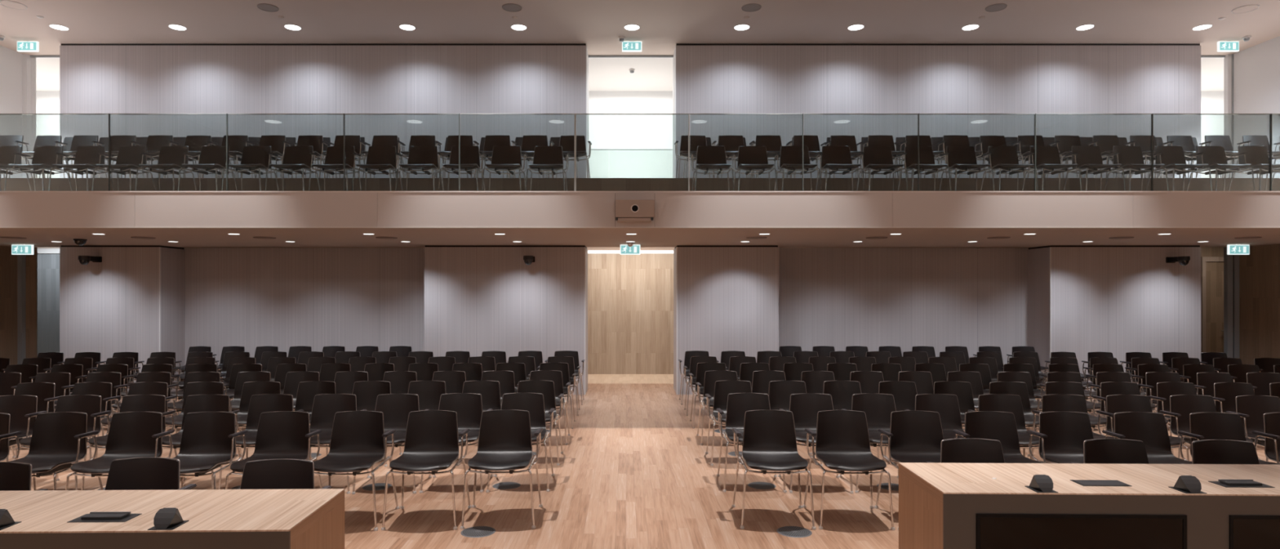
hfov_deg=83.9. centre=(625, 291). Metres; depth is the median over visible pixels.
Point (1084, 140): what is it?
chair
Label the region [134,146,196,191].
chair
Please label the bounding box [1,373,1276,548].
floor
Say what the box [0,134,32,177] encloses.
chair
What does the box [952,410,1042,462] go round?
chair
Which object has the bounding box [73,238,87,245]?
dome camera
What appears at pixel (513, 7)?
ceiling speaker
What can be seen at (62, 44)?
trim
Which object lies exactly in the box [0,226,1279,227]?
trim
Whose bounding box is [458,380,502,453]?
chair
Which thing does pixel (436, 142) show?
chair
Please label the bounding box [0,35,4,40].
smoke detector
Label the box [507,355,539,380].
chair
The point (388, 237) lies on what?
ceiling speaker
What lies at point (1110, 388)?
chair
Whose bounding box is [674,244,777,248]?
trim
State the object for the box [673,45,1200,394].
wall
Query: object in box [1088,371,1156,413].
chair
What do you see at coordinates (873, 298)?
wall
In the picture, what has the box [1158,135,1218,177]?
chair
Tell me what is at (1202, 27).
recessed light
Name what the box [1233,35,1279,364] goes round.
wall
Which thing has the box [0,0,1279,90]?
ceiling
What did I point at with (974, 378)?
chair
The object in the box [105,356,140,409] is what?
chair
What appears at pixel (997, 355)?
chair
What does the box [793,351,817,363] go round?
chair
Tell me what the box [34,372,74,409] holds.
chair
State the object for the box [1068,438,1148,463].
chair
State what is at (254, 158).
chair
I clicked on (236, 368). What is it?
chair
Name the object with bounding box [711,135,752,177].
chair
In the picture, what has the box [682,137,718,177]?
chair
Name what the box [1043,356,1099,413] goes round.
chair
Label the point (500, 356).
chair
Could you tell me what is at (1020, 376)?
chair
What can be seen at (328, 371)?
chair
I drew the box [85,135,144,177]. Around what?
chair
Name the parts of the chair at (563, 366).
leg, armrest frame, leg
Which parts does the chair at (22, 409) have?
armrest frame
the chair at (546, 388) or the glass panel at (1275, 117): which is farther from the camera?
the glass panel at (1275, 117)
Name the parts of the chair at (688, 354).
leg, armrest frame, leg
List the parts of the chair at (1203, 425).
armrest frame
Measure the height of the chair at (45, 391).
0.806 m
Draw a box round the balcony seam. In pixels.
[614,193,615,226]
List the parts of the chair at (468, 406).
leg, seat frame, leg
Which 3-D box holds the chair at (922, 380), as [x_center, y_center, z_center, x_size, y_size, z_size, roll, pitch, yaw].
[3.437,1.347,8.330,0.587,0.806,0.585,0,0,3]
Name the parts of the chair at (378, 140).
armrest frame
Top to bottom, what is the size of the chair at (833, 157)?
0.806 m
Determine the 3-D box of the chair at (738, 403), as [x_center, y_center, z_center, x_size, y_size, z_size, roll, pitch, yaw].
[1.130,1.347,6.480,0.587,0.806,0.585,0,0,2]
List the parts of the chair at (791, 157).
armrest frame, leg, seat frame, leg, leg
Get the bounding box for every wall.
[0,45,22,364]
[33,246,1035,373]
[35,90,1223,177]
[59,45,587,394]
[184,247,424,381]
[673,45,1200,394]
[778,247,1027,364]
[1200,246,1224,257]
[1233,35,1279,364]
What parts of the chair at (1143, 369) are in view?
armrest frame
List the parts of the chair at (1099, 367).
armrest frame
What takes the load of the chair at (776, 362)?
on the floor
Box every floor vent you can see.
[230,484,240,488]
[311,452,321,457]
[362,482,391,490]
[460,525,495,537]
[492,481,520,488]
[714,428,724,432]
[728,450,742,456]
[747,481,776,488]
[776,525,812,537]
[876,482,898,490]
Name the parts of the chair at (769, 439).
leg, armrest frame, leg, seat frame, leg, leg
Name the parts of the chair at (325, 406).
seat frame, leg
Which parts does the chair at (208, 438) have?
leg, seat frame, leg, armrest frame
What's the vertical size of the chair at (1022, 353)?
0.806 m
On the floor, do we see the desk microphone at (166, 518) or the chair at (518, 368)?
the chair at (518, 368)
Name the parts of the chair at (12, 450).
leg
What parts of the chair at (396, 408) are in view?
leg, seat frame, leg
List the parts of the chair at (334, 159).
leg, leg, seat frame, leg, armrest frame, leg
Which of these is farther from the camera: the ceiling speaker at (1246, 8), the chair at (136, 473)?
the ceiling speaker at (1246, 8)
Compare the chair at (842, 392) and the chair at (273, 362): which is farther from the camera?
the chair at (273, 362)
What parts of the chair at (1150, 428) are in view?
armrest frame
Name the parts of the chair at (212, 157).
leg, leg, seat frame, leg, armrest frame, leg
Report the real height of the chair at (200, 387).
0.806 m
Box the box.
[615,200,654,222]
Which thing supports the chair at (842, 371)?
on the floor
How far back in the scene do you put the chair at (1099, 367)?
9.36 m
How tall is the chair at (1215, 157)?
0.806 m
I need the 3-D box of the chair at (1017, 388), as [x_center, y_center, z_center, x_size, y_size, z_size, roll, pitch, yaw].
[4.014,1.347,7.330,0.587,0.806,0.585,0,0,2]
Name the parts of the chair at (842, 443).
leg, armrest frame, leg, seat frame, leg, leg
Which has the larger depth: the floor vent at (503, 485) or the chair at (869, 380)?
the chair at (869, 380)
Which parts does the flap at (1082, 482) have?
lid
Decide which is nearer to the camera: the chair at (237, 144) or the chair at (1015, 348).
the chair at (237, 144)
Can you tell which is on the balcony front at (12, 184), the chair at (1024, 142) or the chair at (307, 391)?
the chair at (1024, 142)
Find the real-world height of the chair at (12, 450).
0.806 m
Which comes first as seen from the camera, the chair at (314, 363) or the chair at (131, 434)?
the chair at (131, 434)
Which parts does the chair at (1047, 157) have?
leg, armrest frame, leg, seat frame, leg, leg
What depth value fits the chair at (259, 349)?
12.43 m
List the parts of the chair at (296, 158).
leg, leg, seat frame, leg, armrest frame, leg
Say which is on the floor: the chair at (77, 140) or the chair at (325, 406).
the chair at (325, 406)
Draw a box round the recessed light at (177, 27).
[168,24,186,30]
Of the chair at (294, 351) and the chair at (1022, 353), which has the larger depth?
the chair at (294, 351)
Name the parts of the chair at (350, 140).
leg, armrest frame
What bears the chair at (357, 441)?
on the floor
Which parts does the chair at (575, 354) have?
leg, leg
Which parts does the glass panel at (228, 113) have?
pane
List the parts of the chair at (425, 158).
leg, seat frame, leg, armrest frame, leg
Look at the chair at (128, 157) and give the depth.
9.85 m
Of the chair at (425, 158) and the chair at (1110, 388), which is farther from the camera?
the chair at (425, 158)
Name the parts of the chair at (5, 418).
armrest frame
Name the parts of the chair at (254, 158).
leg, leg, seat frame, leg, armrest frame, leg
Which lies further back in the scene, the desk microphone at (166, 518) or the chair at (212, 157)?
the chair at (212, 157)
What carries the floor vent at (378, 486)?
in the floor
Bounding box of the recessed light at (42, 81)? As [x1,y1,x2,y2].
[37,80,51,83]
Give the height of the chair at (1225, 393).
0.806 m
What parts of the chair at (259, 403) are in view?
leg, seat frame, leg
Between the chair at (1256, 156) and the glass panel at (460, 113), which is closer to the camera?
the glass panel at (460, 113)
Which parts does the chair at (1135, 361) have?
armrest frame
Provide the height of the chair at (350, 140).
0.806 m
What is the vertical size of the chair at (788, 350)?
0.806 m
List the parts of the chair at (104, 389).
leg, armrest frame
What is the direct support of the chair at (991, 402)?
on the floor
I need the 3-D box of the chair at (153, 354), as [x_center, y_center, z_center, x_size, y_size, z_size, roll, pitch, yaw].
[-7.296,1.347,11.073,0.585,0.806,0.582,0,0,-3]
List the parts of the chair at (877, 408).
leg, seat frame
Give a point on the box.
(626, 211)
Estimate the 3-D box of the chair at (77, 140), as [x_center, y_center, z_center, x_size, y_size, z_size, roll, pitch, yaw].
[-8.320,-2.023,10.802,0.585,0.806,0.582,0,0,0]
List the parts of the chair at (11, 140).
armrest frame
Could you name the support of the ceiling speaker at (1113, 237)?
attached to the ceiling at (37, 237)
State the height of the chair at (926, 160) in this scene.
0.806 m
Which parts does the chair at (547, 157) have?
leg, leg, seat frame, leg, leg, armrest frame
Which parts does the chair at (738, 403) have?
leg, armrest frame, leg, seat frame, leg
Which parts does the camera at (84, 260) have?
arm, wall plate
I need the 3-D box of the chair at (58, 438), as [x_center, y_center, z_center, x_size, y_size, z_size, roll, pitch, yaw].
[-4.412,1.347,5.413,0.587,0.806,0.585,0,0,-3]
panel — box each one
[0,113,110,191]
[110,113,227,191]
[227,113,345,191]
[345,113,460,191]
[460,113,575,191]
[575,113,689,191]
[608,149,672,150]
[689,113,803,191]
[804,113,919,191]
[919,113,1035,191]
[976,513,1186,548]
[1035,113,1153,191]
[1153,113,1271,191]
[1229,515,1279,548]
[1271,113,1279,154]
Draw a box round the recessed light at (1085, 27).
[1075,24,1094,30]
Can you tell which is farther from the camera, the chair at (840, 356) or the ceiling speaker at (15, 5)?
the chair at (840, 356)
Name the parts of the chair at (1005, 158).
leg, armrest frame, leg, seat frame, leg, leg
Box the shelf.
[617,217,651,222]
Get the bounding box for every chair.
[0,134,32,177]
[0,146,31,191]
[0,357,10,372]
[0,372,21,395]
[0,395,54,472]
[0,412,22,461]
[0,461,48,490]
[4,146,72,191]
[5,364,37,382]
[8,135,71,177]
[10,411,103,489]
[10,445,15,457]
[14,382,59,457]
[15,394,111,489]
[22,357,51,373]
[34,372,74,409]
[37,351,71,393]
[39,137,96,177]
[46,135,106,177]
[48,146,114,191]
[50,364,87,395]
[63,357,97,382]
[65,411,174,489]
[71,382,120,458]
[74,351,106,372]
[76,137,129,177]
[81,394,181,489]
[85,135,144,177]
[85,371,128,446]
[91,146,155,191]
[95,381,179,457]
[96,363,135,417]
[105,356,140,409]
[105,457,196,489]
[107,371,181,434]
[111,137,164,177]
[112,351,144,374]
[116,363,181,413]
[124,134,181,177]
[124,356,180,391]
[133,351,182,381]
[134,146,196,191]
[147,137,199,177]
[161,394,243,488]
[164,135,218,177]
[165,356,221,417]
[165,381,238,456]
[167,351,218,403]
[167,371,228,412]
[170,363,224,399]
[173,411,248,488]
[175,346,216,372]
[177,145,237,191]
[182,137,233,177]
[202,135,255,177]
[217,346,250,381]
[218,137,267,177]
[218,393,303,488]
[220,351,249,380]
[220,356,255,388]
[221,146,279,191]
[223,363,262,399]
[225,410,322,488]
[229,371,271,411]
[235,381,280,455]
[240,458,332,488]
[241,134,293,177]
[253,346,278,364]
[255,137,302,177]
[260,351,287,371]
[264,146,320,191]
[266,356,295,381]
[274,363,306,393]
[280,135,329,177]
[283,370,319,410]
[288,346,311,363]
[292,137,337,177]
[294,380,335,454]
[297,351,324,368]
[306,356,335,374]
[308,146,361,191]
[309,393,370,493]
[313,410,399,530]
[315,370,368,445]
[319,135,367,177]
[319,363,351,381]
[322,346,345,357]
[326,137,370,177]
[335,351,359,363]
[348,356,376,371]
[351,146,403,191]
[351,393,431,493]
[352,380,402,466]
[355,345,378,356]
[358,135,404,177]
[362,137,405,177]
[364,362,394,380]
[372,351,396,363]
[381,409,471,530]
[382,370,417,393]
[388,355,416,370]
[389,345,411,356]
[391,380,445,460]
[395,146,444,191]
[397,135,441,177]
[399,142,439,177]
[408,351,433,363]
[408,362,438,380]
[419,392,493,493]
[428,355,455,370]
[432,370,466,393]
[434,137,474,177]
[435,135,479,177]
[438,145,486,191]
[445,351,470,363]
[452,362,482,381]
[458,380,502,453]
[460,408,542,528]
[467,355,495,371]
[468,369,518,444]
[471,137,509,177]
[474,134,516,177]
[481,145,528,191]
[481,351,506,368]
[485,392,555,492]
[495,362,529,392]
[506,137,542,177]
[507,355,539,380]
[513,134,554,177]
[516,379,564,465]
[517,350,547,370]
[525,146,569,191]
[528,369,570,444]
[538,362,576,428]
[542,137,577,177]
[546,355,581,415]
[552,135,591,177]
[554,350,584,404]
[674,135,714,177]
[678,350,709,404]
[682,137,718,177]
[683,355,717,415]
[688,362,726,428]
[689,145,734,191]
[696,369,737,444]
[705,380,751,465]
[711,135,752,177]
[715,137,754,177]
[716,350,745,370]
[716,392,786,492]
[725,355,756,380]
[731,146,777,191]
[731,409,816,529]
[737,362,769,386]
[749,134,791,177]
[751,142,791,177]
[751,369,799,445]
[756,351,782,363]
[768,355,795,370]
[768,380,822,466]
[773,145,821,191]
[777,392,853,493]
[779,345,801,356]
[783,362,813,380]
[786,135,831,177]
[786,137,826,177]
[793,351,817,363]
[800,370,834,444]
[802,409,895,529]
[808,355,835,370]
[812,345,835,356]
[813,380,879,457]
[814,145,865,191]
[820,137,862,177]
[823,135,869,177]
[826,362,857,380]
[829,351,854,363]
[839,392,898,493]
[845,346,868,356]
[848,356,875,370]
[849,370,884,393]
[854,137,898,177]
[856,146,907,191]
[861,134,908,177]
[866,351,890,363]
[871,363,902,381]
[874,409,943,529]
[878,346,902,356]
[878,380,917,466]
[888,137,933,177]
[888,356,915,371]
[897,146,951,191]
[897,370,933,394]
[898,135,946,177]
[902,351,928,363]
[904,393,964,439]
[911,346,935,358]
[915,363,964,430]
[924,137,969,177]
[926,438,1004,462]
[928,356,957,381]
[933,381,974,426]
[936,134,986,177]
[938,146,995,191]
[939,351,965,370]
[945,346,968,363]
[947,370,983,410]
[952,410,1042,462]
[958,137,1005,177]
[959,363,991,394]
[968,356,998,409]
[968,393,1039,456]
[972,135,1024,177]
[973,346,1002,356]
[976,351,1003,371]
[980,146,1038,191]
[989,381,1039,456]
[993,137,1042,177]
[996,363,1044,399]
[997,371,1041,430]
[1002,356,1047,400]
[1006,346,1048,372]
[1007,351,1047,401]
[1009,135,1063,177]
[1022,145,1081,191]
[1026,137,1077,177]
[1026,411,1093,462]
[1030,394,1114,458]
[1032,381,1112,456]
[1035,371,1108,435]
[1040,351,1096,402]
[1040,363,1104,431]
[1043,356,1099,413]
[1046,135,1102,177]
[1062,137,1114,177]
[1062,145,1125,191]
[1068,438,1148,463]
[1081,351,1131,379]
[1083,356,1136,417]
[1084,134,1142,177]
[1085,363,1146,430]
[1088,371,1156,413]
[1091,381,1173,454]
[1095,137,1149,177]
[1095,394,1189,460]
[1102,411,1192,463]
[1104,145,1168,191]
[1119,351,1151,377]
[1121,135,1180,177]
[1124,357,1159,393]
[1130,137,1186,177]
[1130,363,1169,424]
[1137,371,1181,418]
[1145,145,1212,191]
[1147,382,1196,457]
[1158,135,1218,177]
[1159,351,1188,372]
[1159,394,1257,452]
[1164,137,1221,177]
[1168,357,1200,382]
[1177,412,1279,464]
[1177,439,1259,463]
[1179,364,1215,392]
[1182,372,1232,438]
[1186,146,1255,191]
[1195,135,1258,177]
[1200,351,1227,364]
[1213,357,1242,372]
[1213,382,1254,412]
[1225,395,1279,463]
[1227,145,1279,191]
[1227,364,1260,382]
[1232,134,1279,177]
[1246,372,1279,395]
[1252,412,1279,462]
[1253,357,1279,372]
[1256,382,1279,447]
[1271,142,1279,173]
[1271,154,1279,184]
[1273,364,1279,373]
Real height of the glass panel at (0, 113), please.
0.974 m
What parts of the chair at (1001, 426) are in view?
armrest frame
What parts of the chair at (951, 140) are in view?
armrest frame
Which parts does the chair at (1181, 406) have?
armrest frame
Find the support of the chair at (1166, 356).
on the floor
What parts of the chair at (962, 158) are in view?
leg, armrest frame, leg, seat frame, leg, leg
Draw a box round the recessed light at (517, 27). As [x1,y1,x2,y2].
[511,24,527,30]
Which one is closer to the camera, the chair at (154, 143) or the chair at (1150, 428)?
the chair at (1150, 428)
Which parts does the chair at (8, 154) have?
leg, seat frame, armrest frame, leg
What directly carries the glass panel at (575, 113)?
on the floor
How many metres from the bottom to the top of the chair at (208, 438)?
0.806 m
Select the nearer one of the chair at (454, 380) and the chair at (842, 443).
the chair at (842, 443)
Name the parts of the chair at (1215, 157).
leg, armrest frame, leg, seat frame, leg, leg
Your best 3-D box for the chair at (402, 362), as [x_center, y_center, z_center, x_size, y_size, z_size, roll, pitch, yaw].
[-3.254,1.347,10.246,0.585,0.806,0.582,0,0,-2]
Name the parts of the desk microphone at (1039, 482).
plate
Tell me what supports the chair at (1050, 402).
on the floor
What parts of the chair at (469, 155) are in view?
leg, leg, seat frame, leg, armrest frame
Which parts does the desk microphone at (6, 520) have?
plate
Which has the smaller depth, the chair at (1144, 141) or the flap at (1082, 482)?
the flap at (1082, 482)
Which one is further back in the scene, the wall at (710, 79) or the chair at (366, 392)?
the wall at (710, 79)
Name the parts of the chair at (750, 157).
armrest frame, leg, seat frame, leg, leg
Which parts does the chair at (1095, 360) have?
armrest frame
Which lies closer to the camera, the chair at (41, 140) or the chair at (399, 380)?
the chair at (399, 380)
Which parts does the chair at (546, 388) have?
seat frame, leg, armrest frame, leg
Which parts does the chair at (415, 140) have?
leg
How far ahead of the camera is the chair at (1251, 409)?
6.48 m
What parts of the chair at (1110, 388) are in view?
armrest frame, leg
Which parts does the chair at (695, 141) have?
leg, armrest frame, leg, seat frame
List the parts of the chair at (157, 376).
armrest frame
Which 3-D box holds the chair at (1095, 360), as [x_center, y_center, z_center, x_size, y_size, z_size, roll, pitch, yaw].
[6.897,1.347,10.130,0.585,0.806,0.582,0,0,4]
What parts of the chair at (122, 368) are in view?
armrest frame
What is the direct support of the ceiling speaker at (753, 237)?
attached to the ceiling at (37, 237)
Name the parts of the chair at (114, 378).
armrest frame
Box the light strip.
[587,250,673,253]
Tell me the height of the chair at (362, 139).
0.806 m
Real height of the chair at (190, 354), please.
0.806 m
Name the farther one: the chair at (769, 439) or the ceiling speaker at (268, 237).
the ceiling speaker at (268, 237)
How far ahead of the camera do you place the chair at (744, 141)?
11.80 m
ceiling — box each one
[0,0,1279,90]
[0,227,1279,246]
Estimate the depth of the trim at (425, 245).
12.17 m
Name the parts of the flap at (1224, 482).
raised lid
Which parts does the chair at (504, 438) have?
leg, leg, seat frame, leg, armrest frame, leg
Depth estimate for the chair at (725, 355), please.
11.42 m
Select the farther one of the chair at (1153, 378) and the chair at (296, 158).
the chair at (296, 158)
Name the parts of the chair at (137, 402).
leg, seat frame, armrest frame, leg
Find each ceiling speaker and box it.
[0,0,27,9]
[0,236,26,239]
[130,236,155,239]
[253,236,275,239]
[257,3,279,12]
[375,236,397,239]
[502,3,521,12]
[741,3,761,12]
[746,236,767,239]
[866,236,887,239]
[985,3,1007,12]
[986,236,1010,239]
[1108,236,1133,239]
[1231,4,1259,13]
[1234,236,1262,239]
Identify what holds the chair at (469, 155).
on the floor
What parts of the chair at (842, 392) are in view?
leg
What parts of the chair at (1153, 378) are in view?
armrest frame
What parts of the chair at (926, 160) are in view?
leg, armrest frame, leg, seat frame, leg, leg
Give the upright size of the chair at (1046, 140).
0.806 m
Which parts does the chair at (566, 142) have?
seat frame, leg, leg, armrest frame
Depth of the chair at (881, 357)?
11.36 m
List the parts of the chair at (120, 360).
armrest frame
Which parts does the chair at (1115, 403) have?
armrest frame, seat frame, leg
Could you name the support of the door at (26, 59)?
in the wall at (11, 60)
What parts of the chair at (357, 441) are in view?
seat frame, leg, armrest frame, leg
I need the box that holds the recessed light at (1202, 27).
[1191,24,1212,30]
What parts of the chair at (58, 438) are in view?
leg, leg, seat frame, armrest frame, leg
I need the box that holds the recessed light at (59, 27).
[48,24,69,30]
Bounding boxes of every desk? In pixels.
[0,488,344,548]
[898,462,1279,548]
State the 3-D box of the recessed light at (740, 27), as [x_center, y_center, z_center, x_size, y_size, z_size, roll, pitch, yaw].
[1.860,-4.247,11.420,0.260,0.006,0.260,0,0,0]
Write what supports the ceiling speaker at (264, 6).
attached to the ceiling at (599, 24)
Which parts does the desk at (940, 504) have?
panel, panel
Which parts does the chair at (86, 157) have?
leg, leg, seat frame, leg, armrest frame, leg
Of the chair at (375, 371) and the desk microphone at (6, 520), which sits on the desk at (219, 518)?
the desk microphone at (6, 520)
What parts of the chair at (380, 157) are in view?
leg, leg, seat frame, leg, armrest frame, leg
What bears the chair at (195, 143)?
on the balcony front at (12, 184)
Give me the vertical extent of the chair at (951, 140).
0.806 m
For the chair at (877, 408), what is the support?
on the floor
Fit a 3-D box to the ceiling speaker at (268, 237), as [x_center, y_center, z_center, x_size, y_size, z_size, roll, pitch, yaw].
[-5.283,-0.794,10.400,0.304,0.012,0.304,0,0,0]
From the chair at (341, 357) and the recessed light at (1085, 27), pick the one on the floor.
the chair at (341, 357)
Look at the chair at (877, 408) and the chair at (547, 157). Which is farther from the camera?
the chair at (547, 157)
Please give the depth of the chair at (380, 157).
9.85 m
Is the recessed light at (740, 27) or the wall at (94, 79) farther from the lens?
the wall at (94, 79)
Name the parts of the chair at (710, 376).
leg, armrest frame, leg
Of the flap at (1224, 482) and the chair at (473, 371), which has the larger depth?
the chair at (473, 371)
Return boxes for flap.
[66,511,142,522]
[1070,479,1131,485]
[1208,479,1275,487]
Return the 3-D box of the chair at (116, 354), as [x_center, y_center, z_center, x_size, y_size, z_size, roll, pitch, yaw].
[-7.871,1.347,11.052,0.585,0.806,0.582,0,0,-4]
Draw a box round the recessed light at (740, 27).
[733,24,750,30]
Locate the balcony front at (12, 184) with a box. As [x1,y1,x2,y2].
[0,177,1279,191]
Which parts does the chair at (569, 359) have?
leg, armrest frame, leg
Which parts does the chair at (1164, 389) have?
armrest frame, leg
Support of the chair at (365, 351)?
on the floor
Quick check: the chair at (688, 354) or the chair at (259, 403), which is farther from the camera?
the chair at (688, 354)
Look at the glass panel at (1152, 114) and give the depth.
8.86 m
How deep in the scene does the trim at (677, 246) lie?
12.16 m
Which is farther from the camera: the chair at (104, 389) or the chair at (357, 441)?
the chair at (104, 389)
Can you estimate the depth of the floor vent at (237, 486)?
6.35 m
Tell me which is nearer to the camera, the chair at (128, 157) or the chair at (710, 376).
the chair at (710, 376)
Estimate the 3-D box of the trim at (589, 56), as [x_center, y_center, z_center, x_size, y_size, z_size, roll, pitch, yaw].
[0.085,-4.232,12.785,1.570,0.035,0.030,0,0,0]
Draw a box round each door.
[17,254,26,364]
[22,53,31,177]
[26,247,37,357]
[31,57,35,177]
[1200,256,1223,352]
[1223,53,1231,177]
[1223,246,1232,357]
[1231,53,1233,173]
[1232,254,1233,357]
[1233,254,1239,358]
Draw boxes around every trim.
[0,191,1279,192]
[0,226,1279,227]
[30,55,59,57]
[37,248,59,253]
[61,43,586,45]
[61,244,184,248]
[159,246,160,351]
[425,244,586,248]
[584,246,585,394]
[586,44,588,177]
[588,55,673,57]
[672,44,675,177]
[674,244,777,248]
[675,43,1199,45]
[676,246,677,394]
[1028,244,1199,248]
[1049,246,1051,357]
[1200,55,1225,57]
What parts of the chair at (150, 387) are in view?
armrest frame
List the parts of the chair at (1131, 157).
leg, armrest frame, leg, seat frame, leg, leg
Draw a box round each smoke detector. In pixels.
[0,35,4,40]
[618,35,625,42]
[629,68,635,73]
[1242,35,1251,41]
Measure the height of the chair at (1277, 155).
0.806 m
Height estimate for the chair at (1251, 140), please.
0.806 m
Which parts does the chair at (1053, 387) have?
armrest frame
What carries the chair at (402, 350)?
on the floor
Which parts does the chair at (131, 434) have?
leg, seat frame, armrest frame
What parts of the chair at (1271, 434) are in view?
armrest frame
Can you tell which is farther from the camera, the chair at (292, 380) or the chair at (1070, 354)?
the chair at (1070, 354)
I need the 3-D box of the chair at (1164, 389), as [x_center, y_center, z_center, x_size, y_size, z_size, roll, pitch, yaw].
[5.748,1.347,7.289,0.587,0.806,0.585,0,0,3]
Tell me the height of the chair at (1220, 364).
0.806 m
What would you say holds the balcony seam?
attached to the ceiling at (37, 237)
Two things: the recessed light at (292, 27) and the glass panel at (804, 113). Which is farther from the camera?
the recessed light at (292, 27)
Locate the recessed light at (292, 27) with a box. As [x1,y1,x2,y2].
[284,24,301,30]
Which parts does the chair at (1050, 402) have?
armrest frame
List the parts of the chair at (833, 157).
leg, armrest frame, leg, seat frame, leg, leg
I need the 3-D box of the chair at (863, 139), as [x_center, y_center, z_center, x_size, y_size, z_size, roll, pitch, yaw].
[4.096,-2.183,11.655,0.585,0.806,0.582,0,0,0]
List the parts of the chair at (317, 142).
armrest frame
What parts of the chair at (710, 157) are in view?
leg, armrest frame, leg, seat frame, leg, leg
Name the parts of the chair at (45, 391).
armrest frame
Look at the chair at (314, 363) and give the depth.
10.36 m
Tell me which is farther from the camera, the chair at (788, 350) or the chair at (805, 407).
the chair at (788, 350)
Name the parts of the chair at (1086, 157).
leg, armrest frame, leg, seat frame, leg, leg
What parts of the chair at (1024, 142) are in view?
leg, leg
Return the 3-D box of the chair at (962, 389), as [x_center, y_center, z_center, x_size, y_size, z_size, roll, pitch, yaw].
[3.438,1.347,7.354,0.587,0.806,0.585,0,0,3]
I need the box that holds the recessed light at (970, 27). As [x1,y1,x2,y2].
[961,24,979,30]
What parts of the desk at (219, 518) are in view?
panel, panel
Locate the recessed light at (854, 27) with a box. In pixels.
[847,24,864,30]
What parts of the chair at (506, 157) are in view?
leg, leg, seat frame, leg, armrest frame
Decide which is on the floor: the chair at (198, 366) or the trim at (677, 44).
the chair at (198, 366)
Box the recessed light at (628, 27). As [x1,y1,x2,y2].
[623,24,639,30]
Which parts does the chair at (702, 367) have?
leg, armrest frame, leg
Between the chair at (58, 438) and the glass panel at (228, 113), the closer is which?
the chair at (58, 438)
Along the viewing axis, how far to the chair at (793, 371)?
9.49 m
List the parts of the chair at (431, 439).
leg, leg, seat frame, leg, armrest frame, leg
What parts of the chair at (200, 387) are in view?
armrest frame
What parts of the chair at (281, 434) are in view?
leg, seat frame, armrest frame, leg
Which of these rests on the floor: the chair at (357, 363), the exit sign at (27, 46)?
the chair at (357, 363)
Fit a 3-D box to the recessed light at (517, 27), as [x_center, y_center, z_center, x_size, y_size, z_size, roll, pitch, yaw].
[-1.720,-4.247,11.420,0.260,0.006,0.260,0,0,0]
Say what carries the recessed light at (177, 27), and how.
in the ceiling at (599, 24)
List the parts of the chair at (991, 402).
leg, seat frame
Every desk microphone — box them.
[0,508,21,529]
[147,506,189,529]
[1024,474,1057,492]
[1168,475,1206,493]
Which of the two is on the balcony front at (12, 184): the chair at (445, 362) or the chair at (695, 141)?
the chair at (695, 141)
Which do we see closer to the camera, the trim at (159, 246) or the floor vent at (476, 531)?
the floor vent at (476, 531)
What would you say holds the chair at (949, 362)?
on the floor
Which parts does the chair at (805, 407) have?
leg, seat frame, leg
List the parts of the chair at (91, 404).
seat frame, leg, armrest frame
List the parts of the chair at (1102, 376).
armrest frame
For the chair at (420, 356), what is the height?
0.806 m
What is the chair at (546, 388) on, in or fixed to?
on the floor
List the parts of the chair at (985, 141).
armrest frame, leg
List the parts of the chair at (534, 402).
leg, seat frame, leg, armrest frame, leg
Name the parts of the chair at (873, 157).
leg, armrest frame, leg, seat frame, leg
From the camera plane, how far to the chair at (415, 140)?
10.96 m
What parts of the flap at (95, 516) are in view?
raised lid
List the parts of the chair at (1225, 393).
armrest frame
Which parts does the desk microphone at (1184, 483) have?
plate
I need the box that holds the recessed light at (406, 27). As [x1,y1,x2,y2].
[399,24,415,30]
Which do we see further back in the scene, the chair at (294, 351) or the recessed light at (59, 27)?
the chair at (294, 351)
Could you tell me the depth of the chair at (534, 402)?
6.64 m
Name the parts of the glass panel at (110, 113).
pane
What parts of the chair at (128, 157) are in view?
leg, leg, seat frame, leg, armrest frame, leg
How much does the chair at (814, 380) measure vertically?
0.806 m
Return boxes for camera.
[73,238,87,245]
[78,255,102,265]
[523,255,534,265]
[626,242,633,246]
[1165,256,1190,265]
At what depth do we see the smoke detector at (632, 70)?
13.54 m
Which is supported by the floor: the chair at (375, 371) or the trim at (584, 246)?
the chair at (375, 371)
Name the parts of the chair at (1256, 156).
leg, armrest frame, seat frame, leg, leg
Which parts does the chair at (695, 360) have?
leg, armrest frame, leg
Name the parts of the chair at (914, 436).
leg, armrest frame, seat frame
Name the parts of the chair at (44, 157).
leg, leg, seat frame, leg, armrest frame, leg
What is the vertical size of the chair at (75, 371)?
0.806 m
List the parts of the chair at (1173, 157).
leg, armrest frame, leg, seat frame, leg, leg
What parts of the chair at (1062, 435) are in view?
armrest frame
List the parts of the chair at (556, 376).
leg, armrest frame, leg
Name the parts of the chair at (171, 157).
leg, leg, seat frame, leg, armrest frame, leg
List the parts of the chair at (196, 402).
seat frame, leg, armrest frame, leg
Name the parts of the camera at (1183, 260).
wall plate, arm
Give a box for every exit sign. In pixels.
[11,244,33,254]
[17,40,39,51]
[620,244,639,254]
[622,40,641,51]
[1217,40,1239,51]
[1226,244,1249,254]
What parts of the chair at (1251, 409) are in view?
armrest frame, seat frame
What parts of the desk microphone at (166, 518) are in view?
plate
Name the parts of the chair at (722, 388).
leg, armrest frame, leg, seat frame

